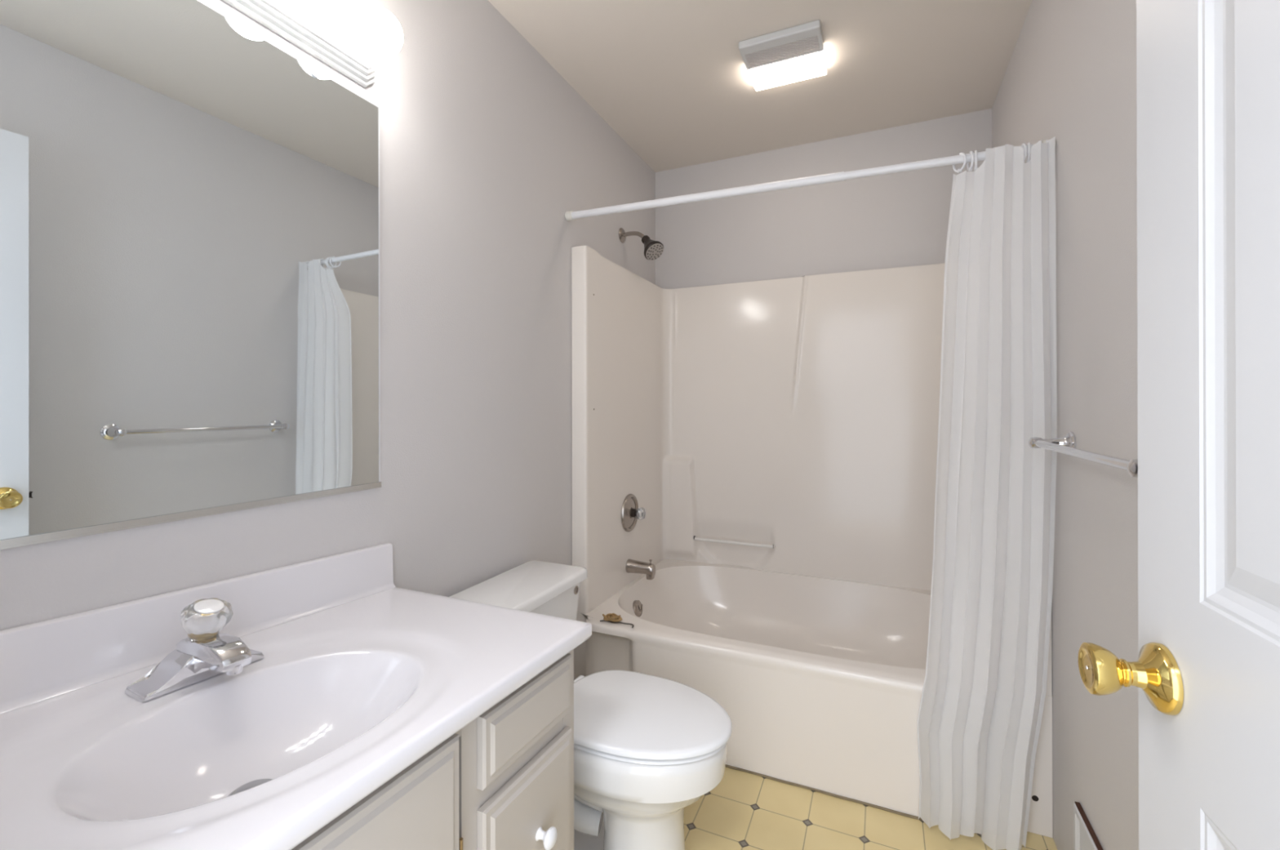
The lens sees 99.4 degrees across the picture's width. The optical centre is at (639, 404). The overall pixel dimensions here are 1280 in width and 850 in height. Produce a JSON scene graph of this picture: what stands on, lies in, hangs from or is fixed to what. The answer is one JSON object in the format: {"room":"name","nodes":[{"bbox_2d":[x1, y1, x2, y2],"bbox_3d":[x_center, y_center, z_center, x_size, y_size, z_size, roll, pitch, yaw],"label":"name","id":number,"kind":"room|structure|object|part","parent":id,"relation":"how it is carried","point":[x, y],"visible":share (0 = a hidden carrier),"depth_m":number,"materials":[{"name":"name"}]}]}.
{"room":"bathroom","nodes":[
{"label":"bathroom","id":0,"kind":"room"},
{"bbox_2d":[0,0,655,630],"bbox_3d":[-0.774,-0.024,1.106,0.120,2.425,4.194,0,0,24],"label":"wall","id":1,"kind":"structure","parent":0,"point":[486,148],"depth_m":1.54,"materials":[{"name":"grey paint"}]},
{"bbox_2d":[0,0,381,549],"bbox_3d":[-0.805,-0.262,0.872,0.014,0.915,0.920,0,0,24],"label":"wall mirror","id":2,"kind":"object","parent":1,"relation":"attached to","point":[189,206],"visible":1,"depth_m":0.91,"materials":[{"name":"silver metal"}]},
{"bbox_2d":[0,542,395,714],"bbox_3d":[-0.793,0.376,0.876,0.029,0.165,0.950,0,0,24],"label":"backsplash","id":3,"kind":"structure","parent":1,"relation":"attached to","point":[41,660],"depth_m":0.87,"materials":[{"name":"white stone"}]},
{"bbox_2d":[222,0,403,87],"bbox_3d":[-0.685,-0.797,0.977,0.150,0.120,0.600,0,0,24],"label":"vanity light","id":4,"kind":"object","parent":1,"relation":"attached to","point":[313,26],"visible":1,"depth_m":1.14,"materials":[{"name":"white glass"}]},
{"bbox_3d":[-0.626,-0.807,1.041,0.094,0.093,0.093,0,0,24],"label":"bulb","id":5,"kind":"part","parent":4,"relation":"part of","materials":[{"name":"white glass"}]},
{"bbox_3d":[-0.565,-0.807,1.178,0.094,0.093,0.093,0,0,24],"label":"bulb","id":6,"kind":"part","parent":4,"relation":"part of","materials":[{"name":"white glass"}]},
{"bbox_2d":[618,227,663,260],"bbox_3d":[0.002,-0.734,2.455,0.215,0.168,0.095,0,0,28],"label":"shower head","id":7,"kind":"object","parent":1,"relation":"attached to","point":[653,250],"visible":1,"depth_m":2.43},
{"bbox_3d":[-0.023,-0.768,2.489,0.125,0.056,0.019,0,0,24],"label":"shower arm","id":8,"kind":"part","parent":7,"relation":"part of","materials":[{"name":"silver metal"}]},
{"bbox_2d":[488,0,1032,172],"bbox_3d":[-0.026,-1.288,0.774,1.764,0.100,4.194,0,0,24],"label":"ceiling","id":9,"kind":"structure","parent":0,"point":[671,78],"depth_m":1.98,"materials":[{"name":"beige paint"}]},
{"bbox_2d":[738,19,826,91],"bbox_3d":[0.513,-1.220,1.923,0.265,0.036,0.280,0,0,24],"label":"ceiling light","id":10,"kind":"object","parent":9,"relation":"in","point":[794,54],"visible":1,"depth_m":1.89,"materials":[{"name":"white plastic"}]},
{"bbox_2d":[744,35,820,68],"bbox_3d":[0.490,-1.221,1.871,0.245,0.014,0.088,0,0,24],"label":"grille","id":11,"kind":"object","parent":10,"relation":"attached to","point":[803,47],"depth_m":1.87,"materials":[{"name":"grey plastic"}]},
{"bbox_2d":[655,108,991,288],"bbox_3d":[0.803,-0.026,2.634,1.524,2.425,0.120,0,0,24],"label":"wall","id":12,"kind":"structure","parent":0,"point":[898,220],"depth_m":2.55,"materials":[{"name":"grey paint"}]},
{"bbox_2d":[684,767,1057,849],"bbox_3d":[-0.021,1.236,0.771,1.764,0.100,4.194,0,0,24],"label":"floor","id":13,"kind":"structure","parent":0,"point":[745,811],"depth_m":1.53,"materials":[{"name":"tile"}]},
{"bbox_2d":[291,648,573,849],"bbox_3d":[-0.542,0.807,0.760,0.580,0.760,0.940,0,0,24],"label":"vanity cabinet","id":14,"kind":"object","parent":13,"relation":"on","point":[504,780],"visible":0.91,"depth_m":0.84,"materials":[{"name":"beige paint"}]},
{"bbox_2d":[0,542,591,849],"bbox_3d":[-0.548,0.413,0.768,0.564,0.241,0.955,0,0,24],"label":"countertop","id":15,"kind":"structure","parent":14,"relation":"on","point":[360,676],"depth_m":0.79,"materials":[{"name":"white stone"}]},
{"bbox_2d":[124,597,263,702],"bbox_3d":[-0.658,0.366,0.836,0.129,0.123,0.164,0,0,24],"label":"sink faucet","id":16,"kind":"object","parent":15,"relation":"on","point":[206,652],"visible":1,"depth_m":0.82,"materials":[{"name":"silver metal"}]},
{"bbox_3d":[-0.671,0.335,0.842,0.062,0.061,0.063,0,0,2],"label":"acrylic knob","id":17,"kind":"part","parent":16,"relation":"part of","materials":[{"name":"white"}]},
{"bbox_3d":[-0.656,0.389,0.835,0.125,0.060,0.042,0,0,24],"label":"spout","id":18,"kind":"part","parent":16,"relation":"part of","materials":[{"name":"silver metal"}]},
{"bbox_3d":[-0.316,0.764,0.656,0.018,0.604,0.273,0,0,24],"label":"door","id":19,"kind":"part","parent":14,"relation":"part of","materials":[{"name":"beige paint"}]},
{"bbox_3d":[-0.189,0.538,0.945,0.018,0.122,0.259,0,0,24],"label":"drawer","id":20,"kind":"part","parent":14,"relation":"part of","materials":[{"name":"beige paint"}]},
{"bbox_3d":[-0.188,0.765,0.945,0.018,0.289,0.259,0,0,24],"label":"drawer","id":21,"kind":"part","parent":14,"relation":"part of","materials":[{"name":"beige paint"}]},
{"bbox_3d":[-0.162,0.750,0.942,0.032,0.033,0.033,0,0,24],"label":"knob","id":22,"kind":"part","parent":14,"relation":"part of","materials":[{"name":"white ceramic"}]},
{"bbox_2d":[448,560,732,849],"bbox_3d":[-0.125,0.852,1.445,0.753,0.668,0.503,0,0,24],"label":"toilet","id":23,"kind":"object","parent":13,"relation":"on","point":[647,747],"visible":0.52,"depth_m":1.29,"materials":[{"name":"white ceramic"}]},
{"bbox_3d":[-0.364,0.535,1.552,0.230,0.033,0.503,0,0,24],"label":"tank lid","id":24,"kind":"part","parent":23,"relation":"part of","materials":[{"name":"white ceramic"}]},
{"bbox_3d":[-0.369,0.676,1.552,0.207,0.252,0.478,0,0,24],"label":"tank","id":25,"kind":"part","parent":23,"relation":"part of","materials":[{"name":"white ceramic"}]},
{"bbox_3d":[0.003,0.794,1.374,0.448,0.011,0.338,0,0,24],"label":"seat","id":26,"kind":"part","parent":23,"relation":"part of","materials":[{"name":"white plastic"}]},
{"bbox_3d":[0.003,0.776,1.374,0.461,0.017,0.348,0,0,24],"label":"lid","id":27,"kind":"part","parent":23,"relation":"part of","materials":[{"name":"white plastic"}]},
{"bbox_2d":[571,245,1052,837],"bbox_3d":[0.589,0.288,2.151,1.522,1.798,0.936,0,0,24],"label":"bathtub","id":28,"kind":"object","parent":13,"relation":"on","point":[776,440],"visible":0.8,"depth_m":2.42,"materials":[{"name":"white plastic"}]},
{"bbox_2d":[600,613,633,627],"bbox_3d":[-0.075,0.786,1.995,0.136,0.026,0.063,0,0,24],"label":"scrap","id":29,"kind":"object","parent":28,"relation":"on","point":[617,618],"visible":1,"depth_m":1.99,"materials":[{"name":"brown metal"}]},
{"bbox_2d":[621,493,645,531],"bbox_3d":[-0.014,0.483,2.413,0.074,0.168,0.168,0,0,24],"label":"shower valve","id":30,"kind":"object","parent":28,"relation":"attached to","point":[630,512],"visible":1,"depth_m":2.40,"materials":[{"name":"silver metal"}]},
{"bbox_3d":[-0.020,0.483,2.416,0.030,0.040,0.040,0,0,24],"label":"valve stem","id":31,"kind":"part","parent":30,"relation":"part of","materials":[{"name":"brown metal"}]},
{"bbox_3d":[0.004,0.483,2.405,0.034,0.050,0.056,0,0,24],"label":"valve knob","id":32,"kind":"part","parent":30,"relation":"part of","materials":[{"name":"white plastic"}]},
{"bbox_3d":[-0.011,0.895,2.374,0.030,0.075,0.074,0,0,24],"label":"overflow plate","id":33,"kind":"part","parent":28,"relation":"part of","materials":[{"name":"silver metal"}]},
{"bbox_2d":[625,558,655,579],"bbox_3d":[0.005,0.720,2.394,0.124,0.085,0.058,0,0,24],"label":"tub spout","id":34,"kind":"object","parent":28,"relation":"attached to","point":[632,566],"visible":1,"depth_m":2.37,"materials":[{"name":"silver metal"}]},
{"bbox_2d":[573,559,1052,837],"bbox_3d":[0.592,0.993,2.153,1.522,0.386,0.929,0,0,24],"label":"tub","id":35,"kind":"object","parent":28,"relation":"in","point":[819,677],"depth_m":1.82,"materials":[{"name":"white plastic"}]},
{"bbox_2d":[991,0,1138,849],"bbox_3d":[0.728,-0.028,0.439,0.120,2.425,4.194,0,0,24],"label":"wall","id":36,"kind":"structure","parent":0,"point":[1070,75],"depth_m":1.21,"materials":[{"name":"grey paint"}]},
{"bbox_2d":[564,139,1048,221],"bbox_3d":[0.416,-0.708,1.766,1.522,0.063,0.035,0,0,24],"label":"shower rod","id":37,"kind":"object","parent":36,"relation":"attached to","point":[957,159],"visible":0.76,"depth_m":1.74,"materials":[{"name":"white plastic"}]},
{"bbox_2d":[952,152,966,173],"bbox_3d":[0.911,-0.688,1.547,0.008,0.055,0.049,0,0,-10],"label":"curtain ring","id":38,"kind":"object","parent":37,"relation":"hanging from","point":[958,171],"visible":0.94,"depth_m":1.54,"materials":[{"name":"white plastic"}]},
{"bbox_2d":[966,151,973,171],"bbox_3d":[0.935,-0.688,1.536,0.008,0.055,0.049,0,0,16],"label":"curtain ring","id":39,"kind":"object","parent":37,"relation":"hanging from","point":[969,169],"visible":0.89,"depth_m":1.52,"materials":[{"name":"white plastic"}]},
{"bbox_2d":[973,150,977,170],"bbox_3d":[0.947,-0.688,1.530,0.008,0.055,0.049,0,0,31],"label":"curtain ring","id":40,"kind":"object","parent":37,"relation":"hanging from","point":[975,167],"visible":0.94,"depth_m":1.51,"materials":[{"name":"white plastic"}]},
{"bbox_2d":[916,136,1057,849],"bbox_3d":[0.932,0.234,1.474,0.309,1.881,0.172,0,0,43],"label":"shower curtain","id":41,"kind":"object","parent":37,"relation":"hanging from","point":[980,712],"visible":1,"depth_m":1.47,"materials":[{"name":"white fabric"}]},
{"bbox_2d":[1021,142,1026,162],"bbox_3d":[1.047,-0.686,1.486,0.008,0.055,0.049,0,0,14],"label":"curtain ring","id":42,"kind":"object","parent":37,"relation":"hanging from","point":[1023,144],"visible":0.43,"depth_m":1.47,"materials":[{"name":"white plastic"}]},
{"bbox_2d":[1026,142,1031,163],"bbox_3d":[1.060,-0.686,1.480,0.008,0.055,0.049,0,0,31],"label":"curtain ring","id":43,"kind":"object","parent":37,"relation":"hanging from","point":[1028,156],"visible":0.86,"depth_m":1.47,"materials":[{"name":"white plastic"}]},
{"bbox_2d":[1028,431,1137,477],"bbox_3d":[0.893,0.095,1.069,0.089,0.058,0.656,0,0,24],"label":"towel bar","id":44,"kind":"object","parent":36,"relation":"attached to","point":[1067,444],"visible":0.51,"depth_m":1.05,"materials":[{"name":"silver metal"}]},
{"bbox_3d":[1.014,0.095,1.342,0.089,0.058,0.058,0,0,24],"label":"post","id":45,"kind":"part","parent":44,"relation":"part of","materials":[{"name":"silver metal"}]},
{"bbox_3d":[0.771,0.095,0.795,0.089,0.058,0.058,0,0,24],"label":"post","id":46,"kind":"part","parent":44,"relation":"part of","materials":[{"name":"silver metal"}]},
{"bbox_2d":[1073,801,1102,849],"bbox_3d":[0.952,1.046,1.102,0.012,0.217,0.397,0,0,24],"label":"access panel","id":47,"kind":"object","parent":36,"relation":"attached to","point":[1085,837],"visible":1,"depth_m":1.24,"materials":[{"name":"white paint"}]},
{"bbox_3d":[0.954,1.048,1.101,0.005,0.165,0.349,0,0,24],"label":"panel","id":48,"kind":"part","parent":47,"relation":"part of","materials":[{"name":"white paint"}]},
{"bbox_3d":[-0.330,-0.026,0.081,1.524,2.425,0.120,0,0,24],"label":"wall","id":49,"kind":"structure","parent":0,"visible":0},
{"bbox_2d":[1077,0,1279,849],"bbox_3d":[0.420,0.166,0.251,0.169,2.022,0.779,0,0,24],"label":"door","id":50,"kind":"structure","parent":49,"relation":"in","point":[1206,673],"depth_m":0.49,"materials":[{"name":"white paint"}]},
{"bbox_3d":[0.492,0.279,0.569,0.041,0.051,0.051,0,0,24],"label":"knob","id":51,"kind":"part","parent":50,"relation":"part of","materials":[{"name":"gold metal"}]}
]}

